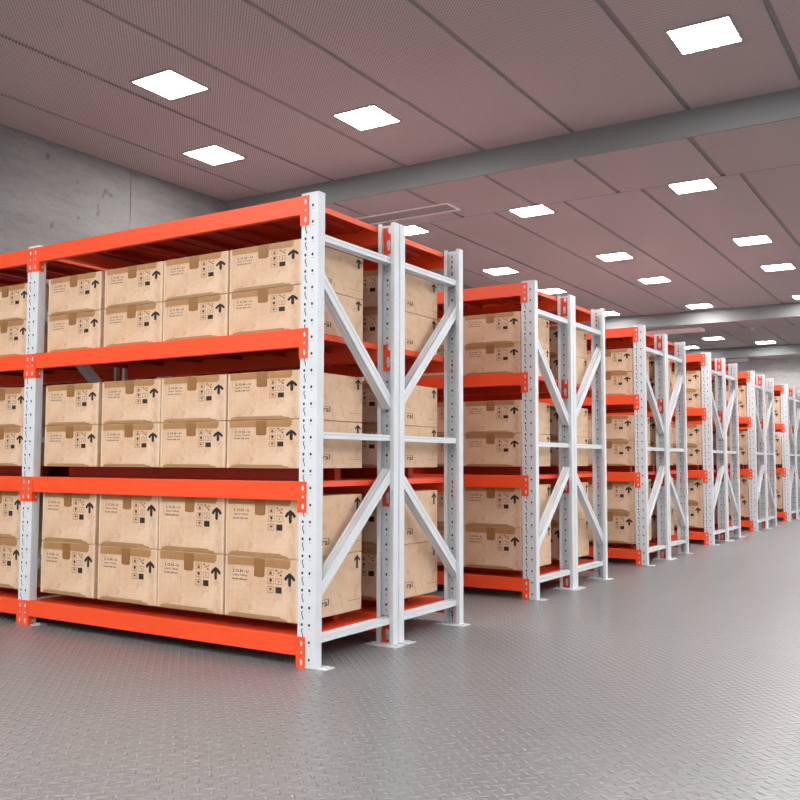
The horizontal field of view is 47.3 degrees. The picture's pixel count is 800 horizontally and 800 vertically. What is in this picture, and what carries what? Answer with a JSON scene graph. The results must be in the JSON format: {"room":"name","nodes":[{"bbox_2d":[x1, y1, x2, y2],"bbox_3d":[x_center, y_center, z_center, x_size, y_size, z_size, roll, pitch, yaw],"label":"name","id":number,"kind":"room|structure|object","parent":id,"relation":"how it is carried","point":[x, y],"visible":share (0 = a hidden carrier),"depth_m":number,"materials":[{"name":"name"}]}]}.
{"room":"warehouse","nodes":[
{"label":"warehouse","id":0,"kind":"room"},
{"bbox_2d":[0,124,653,388],"bbox_3d":[-0.455,-0.176,11.541,0.200,3.600,26.900,-2,-5,32],"label":"wall","id":1,"kind":"structure","parent":0,"point":[51,192],"depth_m":7.75,"materials":[{"name":"concrete"}]},
{"bbox_2d":[0,517,799,799],"bbox_3d":[4.234,1.486,8.462,11.300,0.100,26.900,-2,-5,32],"label":"floor","id":2,"kind":"structure","parent":0,"point":[677,679],"depth_m":3.27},
{"bbox_2d":[0,191,404,670],"bbox_3d":[-1.789,0.198,5.093,3.904,2.013,0.645,-2,-5,32],"label":"storage rack","id":3,"kind":"object","parent":2,"relation":"on","point":[306,217],"visible":0.75,"depth_m":4.34,"materials":[{"name":"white metal"}]},
{"bbox_2d":[0,537,43,588],"bbox_3d":[-2.058,0.891,5.151,0.416,0.266,0.472,-2,-5,32],"label":"cardboard box","id":4,"kind":"object","parent":3,"relation":"on","point":[9,547],"visible":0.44,"depth_m":4.90,"materials":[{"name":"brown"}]},
{"bbox_2d":[0,491,42,538],"bbox_3d":[-2.058,0.625,5.169,0.416,0.266,0.472,-2,-5,32],"label":"cardboard box","id":5,"kind":"object","parent":4,"relation":"on","point":[10,503],"visible":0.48,"depth_m":4.93,"materials":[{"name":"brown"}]},
{"bbox_2d":[0,427,44,465],"bbox_3d":[-2.056,0.268,5.193,0.416,0.212,0.472,-2,-5,32],"label":"cardboard box","id":6,"kind":"object","parent":3,"relation":"on","point":[11,438],"visible":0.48,"depth_m":4.96,"materials":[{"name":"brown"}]},
{"bbox_2d":[0,387,45,426],"bbox_3d":[-2.056,0.056,5.207,0.416,0.212,0.472,-2,-5,32],"label":"cardboard box","id":7,"kind":"object","parent":6,"relation":"on","point":[11,399],"visible":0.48,"depth_m":4.97,"materials":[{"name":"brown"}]},
{"bbox_2d":[0,319,47,356],"bbox_3d":[-2.055,-0.320,5.232,0.416,0.198,0.472,-2,-5,32],"label":"cardboard box","id":8,"kind":"object","parent":3,"relation":"on","point":[12,333],"visible":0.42,"depth_m":5.00,"materials":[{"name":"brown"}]},
{"bbox_2d":[0,283,48,322],"bbox_3d":[-2.054,-0.518,5.245,0.416,0.198,0.472,-2,-5,32],"label":"cardboard box","id":9,"kind":"object","parent":8,"relation":"on","point":[13,298],"visible":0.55,"depth_m":5.01,"materials":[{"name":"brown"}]},
{"bbox_2d":[41,541,98,598],"bbox_3d":[-1.569,0.872,4.843,0.416,0.266,0.472,-2,-5,32],"label":"cardboard box","id":10,"kind":"object","parent":3,"relation":"on","point":[67,568],"visible":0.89,"depth_m":4.63,"materials":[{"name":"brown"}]},
{"bbox_2d":[42,492,99,543],"bbox_3d":[-1.569,0.606,4.861,0.416,0.266,0.472,-2,-5,32],"label":"cardboard box","id":11,"kind":"object","parent":10,"relation":"on","point":[67,517],"visible":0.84,"depth_m":4.65,"materials":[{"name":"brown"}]},
{"bbox_2d":[44,425,101,466],"bbox_3d":[-1.568,0.249,4.885,0.416,0.212,0.472,-2,-5,32],"label":"cardboard box","id":12,"kind":"object","parent":3,"relation":"on","point":[67,445],"visible":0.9,"depth_m":4.67,"materials":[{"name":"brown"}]},
{"bbox_2d":[45,382,102,425],"bbox_3d":[-1.567,0.036,4.899,0.416,0.212,0.472,-2,-5,32],"label":"cardboard box","id":13,"kind":"object","parent":12,"relation":"on","point":[68,404],"visible":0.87,"depth_m":4.69,"materials":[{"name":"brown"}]},
{"bbox_2d":[47,310,103,351],"bbox_3d":[-1.566,-0.339,4.924,0.416,0.198,0.472,-2,-5,32],"label":"cardboard box","id":14,"kind":"object","parent":3,"relation":"on","point":[81,330],"visible":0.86,"depth_m":4.71,"materials":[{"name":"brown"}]},
{"bbox_2d":[48,271,104,315],"bbox_3d":[-1.565,-0.537,4.937,0.416,0.198,0.472,-2,-5,32],"label":"cardboard box","id":15,"kind":"object","parent":14,"relation":"on","point":[82,292],"visible":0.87,"depth_m":4.73,"materials":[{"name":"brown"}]},
{"bbox_2d":[97,545,160,605],"bbox_3d":[-1.196,0.858,4.608,0.416,0.266,0.472,-2,-5,32],"label":"cardboard box","id":16,"kind":"object","parent":3,"relation":"on","point":[125,574],"visible":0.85,"depth_m":4.40,"materials":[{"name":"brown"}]},
{"bbox_2d":[99,494,159,548],"bbox_3d":[-1.195,0.592,4.625,0.416,0.266,0.472,-2,-5,32],"label":"cardboard box","id":17,"kind":"object","parent":16,"relation":"on","point":[124,520],"visible":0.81,"depth_m":4.42,"materials":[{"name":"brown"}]},
{"bbox_2d":[101,423,160,466],"bbox_3d":[-1.194,0.234,4.649,0.416,0.212,0.472,-2,-5,32],"label":"cardboard box","id":18,"kind":"object","parent":3,"relation":"on","point":[139,444],"visible":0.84,"depth_m":4.44,"materials":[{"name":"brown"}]},
{"bbox_2d":[102,378,161,423],"bbox_3d":[-1.193,0.022,4.663,0.416,0.212,0.472,-2,-5,32],"label":"cardboard box","id":19,"kind":"object","parent":18,"relation":"on","point":[128,401],"visible":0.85,"depth_m":4.46,"materials":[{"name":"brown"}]},
{"bbox_2d":[104,302,163,346],"bbox_3d":[-1.192,-0.353,4.689,0.416,0.198,0.472,-2,-5,32],"label":"cardboard box","id":20,"kind":"object","parent":3,"relation":"on","point":[134,324],"visible":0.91,"depth_m":4.48,"materials":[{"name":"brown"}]},
{"bbox_2d":[105,261,164,308],"bbox_3d":[-1.192,-0.552,4.702,0.416,0.198,0.472,-2,-5,32],"label":"cardboard box","id":21,"kind":"object","parent":20,"relation":"on","point":[144,283],"visible":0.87,"depth_m":4.50,"materials":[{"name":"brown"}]},
{"bbox_2d":[157,549,226,614],"bbox_3d":[-0.840,0.844,4.383,0.416,0.266,0.472,-2,-5,32],"label":"cardboard box","id":22,"kind":"object","parent":3,"relation":"on","point":[192,581],"visible":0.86,"depth_m":4.18,"materials":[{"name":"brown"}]},
{"bbox_2d":[159,496,225,553],"bbox_3d":[-0.839,0.578,4.401,0.416,0.266,0.472,-2,-5,32],"label":"cardboard box","id":23,"kind":"object","parent":22,"relation":"on","point":[190,524],"visible":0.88,"depth_m":4.20,"materials":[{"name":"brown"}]},
{"bbox_2d":[160,421,227,467],"bbox_3d":[-0.838,0.220,4.425,0.416,0.212,0.472,-2,-5,32],"label":"cardboard box","id":24,"kind":"object","parent":3,"relation":"on","point":[183,444],"visible":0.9,"depth_m":4.22,"materials":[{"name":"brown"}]},
{"bbox_2d":[161,374,227,422],"bbox_3d":[-0.837,0.008,4.439,0.416,0.212,0.472,-2,-5,32],"label":"cardboard box","id":25,"kind":"object","parent":24,"relation":"on","point":[190,398],"visible":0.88,"depth_m":4.23,"materials":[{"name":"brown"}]},
{"bbox_2d":[163,294,229,340],"bbox_3d":[-0.836,-0.367,4.464,0.416,0.198,0.472,-2,-5,32],"label":"cardboard box","id":26,"kind":"object","parent":3,"relation":"on","point":[207,316],"visible":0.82,"depth_m":4.26,"materials":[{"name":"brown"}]},
{"bbox_2d":[164,251,229,301],"bbox_3d":[-0.836,-0.566,4.478,0.416,0.198,0.472,-2,-5,32],"label":"cardboard box","id":27,"kind":"object","parent":26,"relation":"on","point":[204,275],"visible":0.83,"depth_m":4.27,"materials":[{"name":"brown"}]},
{"bbox_2d":[225,551,360,623],"bbox_3d":[-0.480,0.830,4.157,0.416,0.266,0.472,-2,-5,32],"label":"cardboard box","id":28,"kind":"object","parent":3,"relation":"on","point":[264,588],"visible":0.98,"depth_m":4.00,"materials":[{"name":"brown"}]},
{"bbox_2d":[226,493,361,559],"bbox_3d":[-0.479,0.564,4.175,0.416,0.266,0.472,-2,-5,32],"label":"cardboard box","id":29,"kind":"object","parent":28,"relation":"on","point":[254,527],"visible":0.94,"depth_m":4.01,"materials":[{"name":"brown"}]},
{"bbox_2d":[227,419,361,468],"bbox_3d":[-0.478,0.206,4.199,0.416,0.212,0.472,-2,-5,32],"label":"cardboard box","id":30,"kind":"object","parent":3,"relation":"on","point":[250,443],"visible":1,"depth_m":4.04,"materials":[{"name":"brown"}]},
{"bbox_2d":[228,369,361,422],"bbox_3d":[-0.478,-0.006,4.213,0.416,0.212,0.472,-2,-5,32],"label":"cardboard box","id":31,"kind":"object","parent":30,"relation":"on","point":[266,395],"visible":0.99,"depth_m":4.06,"materials":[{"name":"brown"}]},
{"bbox_2d":[229,284,362,340],"bbox_3d":[-0.477,-0.381,4.238,0.416,0.198,0.472,-2,-5,32],"label":"cardboard box","id":32,"kind":"object","parent":3,"relation":"on","point":[277,308],"visible":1,"depth_m":4.07,"materials":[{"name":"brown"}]},
{"bbox_2d":[230,239,362,299],"bbox_3d":[-0.476,-0.580,4.251,0.416,0.198,0.472,-2,-5,32],"label":"cardboard box","id":33,"kind":"object","parent":32,"relation":"on","point":[273,265],"visible":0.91,"depth_m":4.10,"materials":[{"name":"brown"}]},
{"bbox_2d":[3,224,470,643],"bbox_3d":[-1.443,0.235,5.640,3.904,2.013,0.649,-2,-5,32],"label":"storage rack","id":34,"kind":"object","parent":2,"relation":"on","point":[416,259],"visible":0.3,"depth_m":4.85,"materials":[{"name":"white metal"}]},
{"bbox_2d":[361,541,436,600],"bbox_3d":[-0.103,0.871,4.753,0.416,0.266,0.472,-2,-5,32],"label":"cardboard box","id":35,"kind":"object","parent":34,"relation":"on","point":[420,559],"visible":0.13,"depth_m":4.62,"materials":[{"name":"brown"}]},
{"bbox_2d":[361,490,436,545],"bbox_3d":[-0.102,0.605,4.771,0.416,0.266,0.472,-2,-5,32],"label":"cardboard box","id":36,"kind":"object","parent":35,"relation":"on","point":[413,533],"visible":0.11,"depth_m":4.63,"materials":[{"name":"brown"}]},
{"bbox_2d":[362,425,436,467],"bbox_3d":[-0.101,0.247,4.795,0.416,0.212,0.472,-2,-5,32],"label":"cardboard box","id":37,"kind":"object","parent":34,"relation":"on","point":[417,454],"visible":0.22,"depth_m":4.67,"materials":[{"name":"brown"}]},
{"bbox_2d":[362,383,436,427],"bbox_3d":[-0.101,0.035,4.809,0.416,0.212,0.472,-2,-5,32],"label":"cardboard box","id":38,"kind":"object","parent":37,"relation":"on","point":[421,405],"visible":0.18,"depth_m":4.70,"materials":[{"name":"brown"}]},
{"bbox_2d":[363,309,436,355],"bbox_3d":[-0.100,-0.341,4.834,0.416,0.198,0.472,-2,-5,32],"label":"cardboard box","id":39,"kind":"object","parent":34,"relation":"on","point":[418,329],"visible":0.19,"depth_m":4.69,"materials":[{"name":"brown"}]},
{"bbox_2d":[363,270,436,319],"bbox_3d":[-0.099,-0.539,4.847,0.416,0.198,0.472,-2,-5,32],"label":"cardboard box","id":40,"kind":"object","parent":39,"relation":"on","point":[420,294],"visible":0.22,"depth_m":4.72,"materials":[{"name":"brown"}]},
{"bbox_2d":[362,280,580,600],"bbox_3d":[-0.595,0.327,6.980,3.904,2.013,0.645,-2,-5,32],"label":"storage rack","id":41,"kind":"object","parent":2,"relation":"on","point":[525,297],"visible":0.25,"depth_m":5.97,"materials":[{"name":"orange metal"}]},
{"bbox_2d":[437,434,443,465],"bbox_3d":[0.356,0.350,6.312,0.416,0.212,0.472,-2,-5,32],"label":"cardboard box","id":42,"kind":"object","parent":41,"relation":"on","point":[440,446],"visible":0.05,"depth_m":6.09,"materials":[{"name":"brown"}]},
{"bbox_2d":[436,402,443,433],"bbox_3d":[0.357,0.137,6.327,0.416,0.212,0.472,-2,-5,32],"label":"cardboard box","id":43,"kind":"object","parent":42,"relation":"on","point":[440,406],"visible":0.04,"depth_m":6.11,"materials":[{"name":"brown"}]},
{"bbox_2d":[437,524,464,565],"bbox_3d":[0.354,0.973,6.271,0.416,0.266,0.472,-2,-5,32],"label":"cardboard box","id":44,"kind":"object","parent":41,"relation":"on","point":[440,527],"visible":0.02,"depth_m":6.05,"materials":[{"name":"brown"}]},
{"bbox_2d":[437,492,443,523],"bbox_3d":[0.355,0.707,6.289,0.416,0.266,0.472,-2,-5,32],"label":"cardboard box","id":45,"kind":"object","parent":44,"relation":"on","point":[440,495],"visible":0.03,"depth_m":6.06,"materials":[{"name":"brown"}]},
{"bbox_2d":[463,433,549,466],"bbox_3d":[0.715,0.336,6.086,0.416,0.212,0.472,-2,-5,32],"label":"cardboard box","id":46,"kind":"object","parent":41,"relation":"on","point":[502,449],"visible":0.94,"depth_m":5.90,"materials":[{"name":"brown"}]},
{"bbox_2d":[463,400,549,434],"bbox_3d":[0.716,0.123,6.100,0.416,0.212,0.472,-2,-5,32],"label":"cardboard box","id":47,"kind":"object","parent":46,"relation":"on","point":[500,416],"visible":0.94,"depth_m":5.92,"materials":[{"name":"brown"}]},
{"bbox_2d":[463,342,549,376],"bbox_3d":[0.717,-0.252,6.125,0.416,0.198,0.472,-2,-5,32],"label":"cardboard box","id":48,"kind":"object","parent":41,"relation":"on","point":[499,358],"visible":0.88,"depth_m":5.93,"materials":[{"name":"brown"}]},
{"bbox_2d":[463,311,548,348],"bbox_3d":[0.718,-0.451,6.139,0.416,0.198,0.472,-2,-5,32],"label":"cardboard box","id":49,"kind":"object","parent":48,"relation":"on","point":[506,327],"visible":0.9,"depth_m":5.95,"materials":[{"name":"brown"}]},
{"bbox_2d":[463,524,550,570],"bbox_3d":[0.714,0.959,6.045,0.416,0.266,0.472,-2,-5,32],"label":"cardboard box","id":50,"kind":"object","parent":41,"relation":"on","point":[483,546],"visible":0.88,"depth_m":5.86,"materials":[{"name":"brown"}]},
{"bbox_2d":[463,484,550,527],"bbox_3d":[0.714,0.693,6.062,0.416,0.266,0.472,-2,-5,32],"label":"cardboard box","id":51,"kind":"object","parent":50,"relation":"on","point":[482,506],"visible":0.85,"depth_m":5.87,"materials":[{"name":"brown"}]},
{"bbox_2d":[437,296,613,588],"bbox_3d":[-0.249,0.365,7.527,3.904,2.013,0.649,-2,-5,32],"label":"storage rack","id":52,"kind":"object","parent":2,"relation":"on","point":[595,373],"visible":0.2,"depth_m":6.75,"materials":[{"name":"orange metal"}]},
{"bbox_2d":[549,353,586,383],"bbox_3d":[1.094,-0.211,6.721,0.416,0.198,0.472,-2,-5,32],"label":"cardboard box","id":53,"kind":"object","parent":52,"relation":"on","point":[581,364],"visible":0.07,"depth_m":6.63,"materials":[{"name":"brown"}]},
{"bbox_2d":[549,325,586,358],"bbox_3d":[1.095,-0.410,6.735,0.416,0.198,0.472,-2,-5,32],"label":"cardboard box","id":54,"kind":"object","parent":53,"relation":"on","point":[581,337],"visible":0.07,"depth_m":6.65,"materials":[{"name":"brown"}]},
{"bbox_2d":[550,436,587,465],"bbox_3d":[1.093,0.377,6.682,0.416,0.212,0.472,-2,-5,32],"label":"cardboard box","id":55,"kind":"object","parent":52,"relation":"on","point":[582,453],"visible":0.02,"depth_m":6.60,"materials":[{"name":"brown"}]},
{"bbox_2d":[550,406,587,436],"bbox_3d":[1.093,0.164,6.696,0.416,0.212,0.472,-2,-5,32],"label":"cardboard box","id":56,"kind":"object","parent":55,"relation":"on","point":[582,421],"visible":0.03,"depth_m":6.62,"materials":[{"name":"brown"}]},
{"bbox_2d":[551,519,588,559],"bbox_3d":[1.091,1.000,6.641,0.416,0.266,0.472,-2,-5,32],"label":"cardboard box","id":57,"kind":"object","parent":52,"relation":"on","point":[583,525],"visible":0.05,"depth_m":6.56,"materials":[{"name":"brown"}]},
{"bbox_2d":[550,482,587,521],"bbox_3d":[1.091,0.734,6.658,0.416,0.266,0.472,-2,-5,32],"label":"cardboard box","id":58,"kind":"object","parent":57,"relation":"on","point":[581,515],"visible":0.02,"depth_m":6.58,"materials":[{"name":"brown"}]},
{"bbox_2d":[359,334,692,558],"bbox_3d":[0.945,0.494,9.415,3.904,2.013,0.649,-2,-5,32],"label":"storage rack","id":59,"kind":"object","parent":2,"relation":"on","point":[677,403],"visible":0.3,"depth_m":8.64,"materials":[{"name":"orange metal"}]},
{"bbox_2d":[649,378,671,401],"bbox_3d":[2.288,-0.082,8.610,0.416,0.198,0.472,-2,-5,32],"label":"cardboard box","id":60,"kind":"object","parent":59,"relation":"on","point":[652,380],"visible":0.05,"depth_m":8.34,"materials":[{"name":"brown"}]},
{"bbox_2d":[649,357,671,381],"bbox_3d":[2.289,-0.280,8.623,0.416,0.198,0.472,-2,-5,32],"label":"cardboard box","id":61,"kind":"object","parent":60,"relation":"on","point":[651,359],"visible":0.06,"depth_m":8.35,"materials":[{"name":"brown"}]},
{"bbox_2d":[650,442,672,464],"bbox_3d":[2.287,0.506,8.570,0.416,0.212,0.472,-2,-5,32],"label":"cardboard box","id":62,"kind":"object","parent":59,"relation":"on","point":[652,444],"visible":0.05,"depth_m":8.29,"materials":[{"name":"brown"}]},
{"bbox_2d":[649,419,672,442],"bbox_3d":[2.287,0.294,8.585,0.416,0.212,0.472,-2,-5,32],"label":"cardboard box","id":63,"kind":"object","parent":62,"relation":"on","point":[652,422],"visible":0.04,"depth_m":8.31,"materials":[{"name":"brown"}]},
{"bbox_2d":[651,506,673,537],"bbox_3d":[2.285,1.130,8.529,0.416,0.266,0.472,-2,-5,32],"label":"cardboard box","id":64,"kind":"object","parent":59,"relation":"on","point":[654,514],"visible":0.06,"depth_m":8.25,"materials":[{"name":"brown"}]},
{"bbox_2d":[405,352,730,544],"bbox_3d":[1.793,0.586,10.756,3.904,2.013,0.645,-2,-5,32],"label":"storage rack","id":65,"kind":"object","parent":2,"relation":"on","point":[713,493],"visible":0.26,"depth_m":9.65,"materials":[{"name":"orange metal"}]},
{"bbox_2d":[672,389,701,407],"bbox_3d":[3.105,0.007,9.901,0.416,0.198,0.472,-2,-5,32],"label":"cardboard box","id":66,"kind":"object","parent":65,"relation":"on","point":[693,397],"visible":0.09,"depth_m":9.63,"materials":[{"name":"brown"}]},
{"bbox_2d":[671,371,701,389],"bbox_3d":[3.106,-0.192,9.914,0.416,0.198,0.472,-2,-5,32],"label":"cardboard box","id":67,"kind":"object","parent":66,"relation":"on","point":[693,378],"visible":0.3,"depth_m":9.65,"materials":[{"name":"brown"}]},
{"bbox_2d":[673,445,702,464],"bbox_3d":[3.103,0.595,9.862,0.416,0.212,0.472,-2,-5,32],"label":"cardboard box","id":68,"kind":"object","parent":65,"relation":"on","point":[694,452],"visible":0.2,"depth_m":9.60,"materials":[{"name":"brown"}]},
{"bbox_2d":[672,425,702,444],"bbox_3d":[3.104,0.382,9.876,0.416,0.212,0.472,-2,-5,32],"label":"cardboard box","id":69,"kind":"object","parent":68,"relation":"on","point":[694,432],"visible":0.26,"depth_m":9.61,"materials":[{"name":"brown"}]},
{"bbox_2d":[674,502,703,527],"bbox_3d":[3.102,1.218,9.820,0.416,0.266,0.472,-2,-5,32],"label":"cardboard box","id":70,"kind":"object","parent":65,"relation":"on","point":[695,509],"visible":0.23,"depth_m":9.55,"materials":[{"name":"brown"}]},
{"bbox_2d":[673,478,703,501],"bbox_3d":[3.103,0.952,9.838,0.416,0.266,0.472,-2,-5,32],"label":"cardboard box","id":71,"kind":"object","parent":70,"relation":"on","point":[695,485],"visible":0.27,"depth_m":9.57,"materials":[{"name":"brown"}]},
{"bbox_2d":[538,325,674,565],"bbox_3d":[0.599,0.457,8.868,3.904,2.013,0.645,-2,-5,32],"label":"storage rack","id":72,"kind":"object","parent":2,"relation":"on","point":[643,398],"visible":0.31,"depth_m":7.79,"materials":[{"name":"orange metal"}]},
{"bbox_2d":[588,440,650,465],"bbox_3d":[1.910,0.465,7.974,0.416,0.212,0.472,-2,-5,32],"label":"cardboard box","id":73,"kind":"object","parent":72,"relation":"on","point":[619,453],"visible":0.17,"depth_m":7.74,"materials":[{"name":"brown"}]},
{"bbox_2d":[587,415,649,440],"bbox_3d":[1.910,0.253,7.989,0.416,0.212,0.472,-2,-5,32],"label":"cardboard box","id":74,"kind":"object","parent":73,"relation":"on","point":[621,427],"visible":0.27,"depth_m":7.76,"materials":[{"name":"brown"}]},
{"bbox_2d":[590,372,648,395],"bbox_3d":[1.911,-0.122,8.014,0.416,0.198,0.472,-2,-5,32],"label":"cardboard box","id":75,"kind":"object","parent":72,"relation":"on","point":[617,383],"visible":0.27,"depth_m":7.76,"materials":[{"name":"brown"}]},
{"bbox_2d":[586,348,648,375],"bbox_3d":[1.912,-0.321,8.027,0.416,0.198,0.472,-2,-5,32],"label":"cardboard box","id":76,"kind":"object","parent":75,"relation":"on","point":[616,360],"visible":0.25,"depth_m":7.79,"materials":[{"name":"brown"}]},
{"bbox_2d":[589,511,651,543],"bbox_3d":[1.908,1.089,7.933,0.416,0.266,0.472,-2,-5,32],"label":"cardboard box","id":77,"kind":"object","parent":72,"relation":"on","point":[621,526],"visible":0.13,"depth_m":7.69,"materials":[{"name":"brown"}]},
{"bbox_2d":[588,479,650,511],"bbox_3d":[1.909,0.823,7.950,0.416,0.266,0.472,-2,-5,32],"label":"cardboard box","id":78,"kind":"object","parent":77,"relation":"on","point":[621,496],"visible":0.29,"depth_m":7.71,"materials":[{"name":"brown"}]},
{"bbox_2d":[671,358,742,540],"bbox_3d":[2.139,0.624,11.303,3.904,2.013,0.649,-2,-5,32],"label":"storage rack","id":79,"kind":"object","parent":2,"relation":"on","point":[731,414],"visible":0.21,"depth_m":10.54,"materials":[{"name":"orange metal"}]},
{"bbox_2d":[672,370,771,531],"bbox_3d":[2.987,0.716,12.644,3.904,2.013,0.645,-2,-5,32],"label":"storage rack","id":80,"kind":"object","parent":2,"relation":"on","point":[755,418],"visible":0.22,"depth_m":11.49,"materials":[{"name":"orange metal"}]},
{"bbox_2d":[726,401,746,416],"bbox_3d":[4.300,0.137,11.789,0.416,0.198,0.472,-2,-5,32],"label":"cardboard box","id":81,"kind":"object","parent":80,"relation":"on","point":[742,406],"visible":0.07,"depth_m":11.51,"materials":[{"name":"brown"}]},
{"bbox_2d":[726,386,746,401],"bbox_3d":[4.300,-0.062,11.803,0.416,0.198,0.472,-2,-5,32],"label":"cardboard box","id":82,"kind":"object","parent":81,"relation":"on","point":[742,390],"visible":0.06,"depth_m":11.53,"materials":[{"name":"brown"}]},
{"bbox_2d":[727,448,748,464],"bbox_3d":[4.298,0.724,11.750,0.416,0.212,0.472,-2,-5,32],"label":"cardboard box","id":83,"kind":"object","parent":80,"relation":"on","point":[743,452],"visible":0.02,"depth_m":11.47,"materials":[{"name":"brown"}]},
{"bbox_2d":[727,431,747,447],"bbox_3d":[4.298,0.512,11.764,0.416,0.212,0.472,-2,-5,32],"label":"cardboard box","id":84,"kind":"object","parent":83,"relation":"on","point":[743,435],"visible":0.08,"depth_m":11.49,"materials":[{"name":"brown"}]},
{"bbox_2d":[728,495,749,516],"bbox_3d":[4.296,1.348,11.708,0.416,0.266,0.472,-2,-5,32],"label":"cardboard box","id":85,"kind":"object","parent":80,"relation":"on","point":[744,500],"visible":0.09,"depth_m":11.43,"materials":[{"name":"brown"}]},
{"bbox_2d":[729,475,748,495],"bbox_3d":[4.297,1.082,11.726,0.416,0.266,0.472,-2,-5,32],"label":"cardboard box","id":86,"kind":"object","parent":85,"relation":"on","point":[744,481],"visible":0.11,"depth_m":11.44,"materials":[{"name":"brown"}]},
{"bbox_2d":[713,375,780,527],"bbox_3d":[3.333,0.753,13.191,3.904,2.013,0.649,-2,-5,32],"label":"storage rack","id":87,"kind":"object","parent":2,"relation":"on","point":[769,395],"visible":0.23,"depth_m":12.43,"materials":[{"name":"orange metal"}]},
{"bbox_2d":[727,384,799,520],"bbox_3d":[4.242,0.852,14.627,3.904,2.013,0.645,-2,-5,32],"label":"storage rack","id":88,"kind":"object","parent":2,"relation":"on","point":[787,427],"visible":0.16,"depth_m":13.44,"materials":[{"name":"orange metal"}]},
{"bbox_2d":[756,390,799,518],"bbox_3d":[4.587,0.889,15.174,3.904,2.013,0.649,-2,-5,32],"label":"storage rack","id":89,"kind":"object","parent":2,"relation":"on","point":[797,392],"visible":0.14,"depth_m":14.42,"materials":[{"name":"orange metal"}]},
{"bbox_2d":[0,0,799,350],"bbox_3d":[4.275,-2.115,8.564,11.100,0.100,26.700,-2,-5,32],"label":"ceiling","id":90,"kind":"structure","parent":0,"point":[461,77],"depth_m":6.68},
{"bbox_2d":[129,68,210,100],"bbox_3d":[-1.620,-2.220,6.439,0.394,0.008,0.394,-2,-5,32],"label":"recessed light","id":91,"kind":"object","parent":90,"relation":"in","point":[169,84],"visible":1,"depth_m":6.42,"materials":[{"name":"white"}]},
{"bbox_2d":[181,144,246,165],"bbox_3d":[-1.611,-2.121,7.920,0.394,0.008,0.394,-2,-5,32],"label":"recessed light","id":92,"kind":"object","parent":90,"relation":"in","point":[214,154],"visible":1,"depth_m":7.92,"materials":[{"name":"white"}]},
{"bbox_2d":[331,104,401,130],"bbox_3d":[-0.253,-2.176,7.048,0.394,0.008,0.394,-2,-5,32],"label":"recessed light","id":93,"kind":"object","parent":90,"relation":"in","point":[372,116],"visible":1,"depth_m":7.03,"materials":[{"name":"white"}]},
{"bbox_2d":[355,203,460,224],"bbox_3d":[-0.108,-1.824,9.112,1.483,0.012,0.260,-2,-5,32],"label":"air vent","id":94,"kind":"object","parent":90,"relation":"attached to","point":[444,207],"visible":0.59,"depth_m":8.98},
{"bbox_2d":[482,267,518,274],"bbox_3d":[1.399,-1.793,12.708,0.394,0.008,0.394,-2,-5,32],"label":"recessed light","id":95,"kind":"object","parent":90,"relation":"in","point":[503,270],"visible":1,"depth_m":12.72,"materials":[{"name":"white"}]},
{"bbox_2d":[226,87,799,226],"bbox_3d":[3.209,-2.083,6.869,11.100,0.226,1.125,-2,-5,32],"label":"beam","id":96,"kind":"structure","parent":90,"relation":"attached to","point":[760,132],"depth_m":7.63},
{"bbox_2d":[509,205,555,217],"bbox_3d":[1.385,-1.998,9.638,0.394,0.008,0.394,-2,-5,32],"label":"recessed light","id":97,"kind":"object","parent":90,"relation":"in","point":[537,210],"visible":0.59,"depth_m":9.66,"materials":[{"name":"white"}]},
{"bbox_2d":[595,252,633,261],"bbox_3d":[2.773,-1.850,11.795,0.394,0.008,0.394,-2,-5,32],"label":"recessed light","id":98,"kind":"object","parent":90,"relation":"in","point":[620,255],"visible":1,"depth_m":11.77,"materials":[{"name":"white"}]},
{"bbox_2d":[646,327,704,335],"bbox_3d":[4.834,-1.249,16.898,1.510,0.055,0.260,-2,-5,32],"label":"air vent","id":99,"kind":"object","parent":90,"relation":"attached to","point":[696,329],"visible":0.59,"depth_m":16.70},
{"bbox_2d":[576,302,799,330],"bbox_3d":[8.192,-1.533,14.747,11.100,0.245,1.020,-2,-5,32],"label":"beam","id":100,"kind":"structure","parent":90,"relation":"attached to","point":[782,314],"depth_m":15.99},
{"bbox_2d":[667,179,717,194],"bbox_3d":[2.803,-2.053,8.757,0.394,0.008,0.394,-2,-5,32],"label":"recessed light","id":101,"kind":"object","parent":90,"relation":"in","point":[707,184],"visible":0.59,"depth_m":8.77,"materials":[{"name":"white"}]},
{"bbox_2d":[664,14,744,55],"bbox_3d":[1.893,-2.261,5.672,0.394,0.008,0.394,-2,-5,32],"label":"recessed light","id":102,"kind":"object","parent":90,"relation":"in","point":[720,31],"visible":1,"depth_m":5.66,"materials":[{"name":"white"}]},
{"bbox_2d":[668,344,799,359],"bbox_3d":[11.178,-1.209,19.467,11.100,0.245,0.830,-2,-5,32],"label":"beam","id":103,"kind":"structure","parent":90,"relation":"attached to","point":[784,351],"depth_m":20.98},
{"bbox_2d":[732,235,772,245],"bbox_3d":[4.208,-1.905,10.904,0.394,0.008,0.394,-2,-5,32],"label":"recessed light","id":104,"kind":"object","parent":90,"relation":"in","point":[759,239],"visible":1,"depth_m":10.90,"materials":[{"name":"white"}]},
{"bbox_2d":[760,263,795,271],"bbox_3d":[5.136,-1.802,12.408,0.394,0.008,0.394,-2,-5,32],"label":"recessed light","id":105,"kind":"object","parent":90,"relation":"in","point":[785,266],"visible":1,"depth_m":12.40,"materials":[{"name":"white"}]},
{"bbox_2d":[762,264,793,270],"bbox_3d":[5.136,-1.802,12.408,0.362,0.005,0.362,-2,-5,32],"label":"diffuser","id":106,"kind":"object","parent":105,"relation":"attached to","point":[776,267],"depth_m":12.41,"materials":[{"name":"white"}]},
{"bbox_2d":[726,357,799,435],"bbox_3d":[11.448,0.409,19.796,11.100,3.600,0.200,-2,-5,32],"label":"wall","id":107,"kind":"structure","parent":0,"point":[787,370],"depth_m":21.39,"materials":[{"name":"concrete"}]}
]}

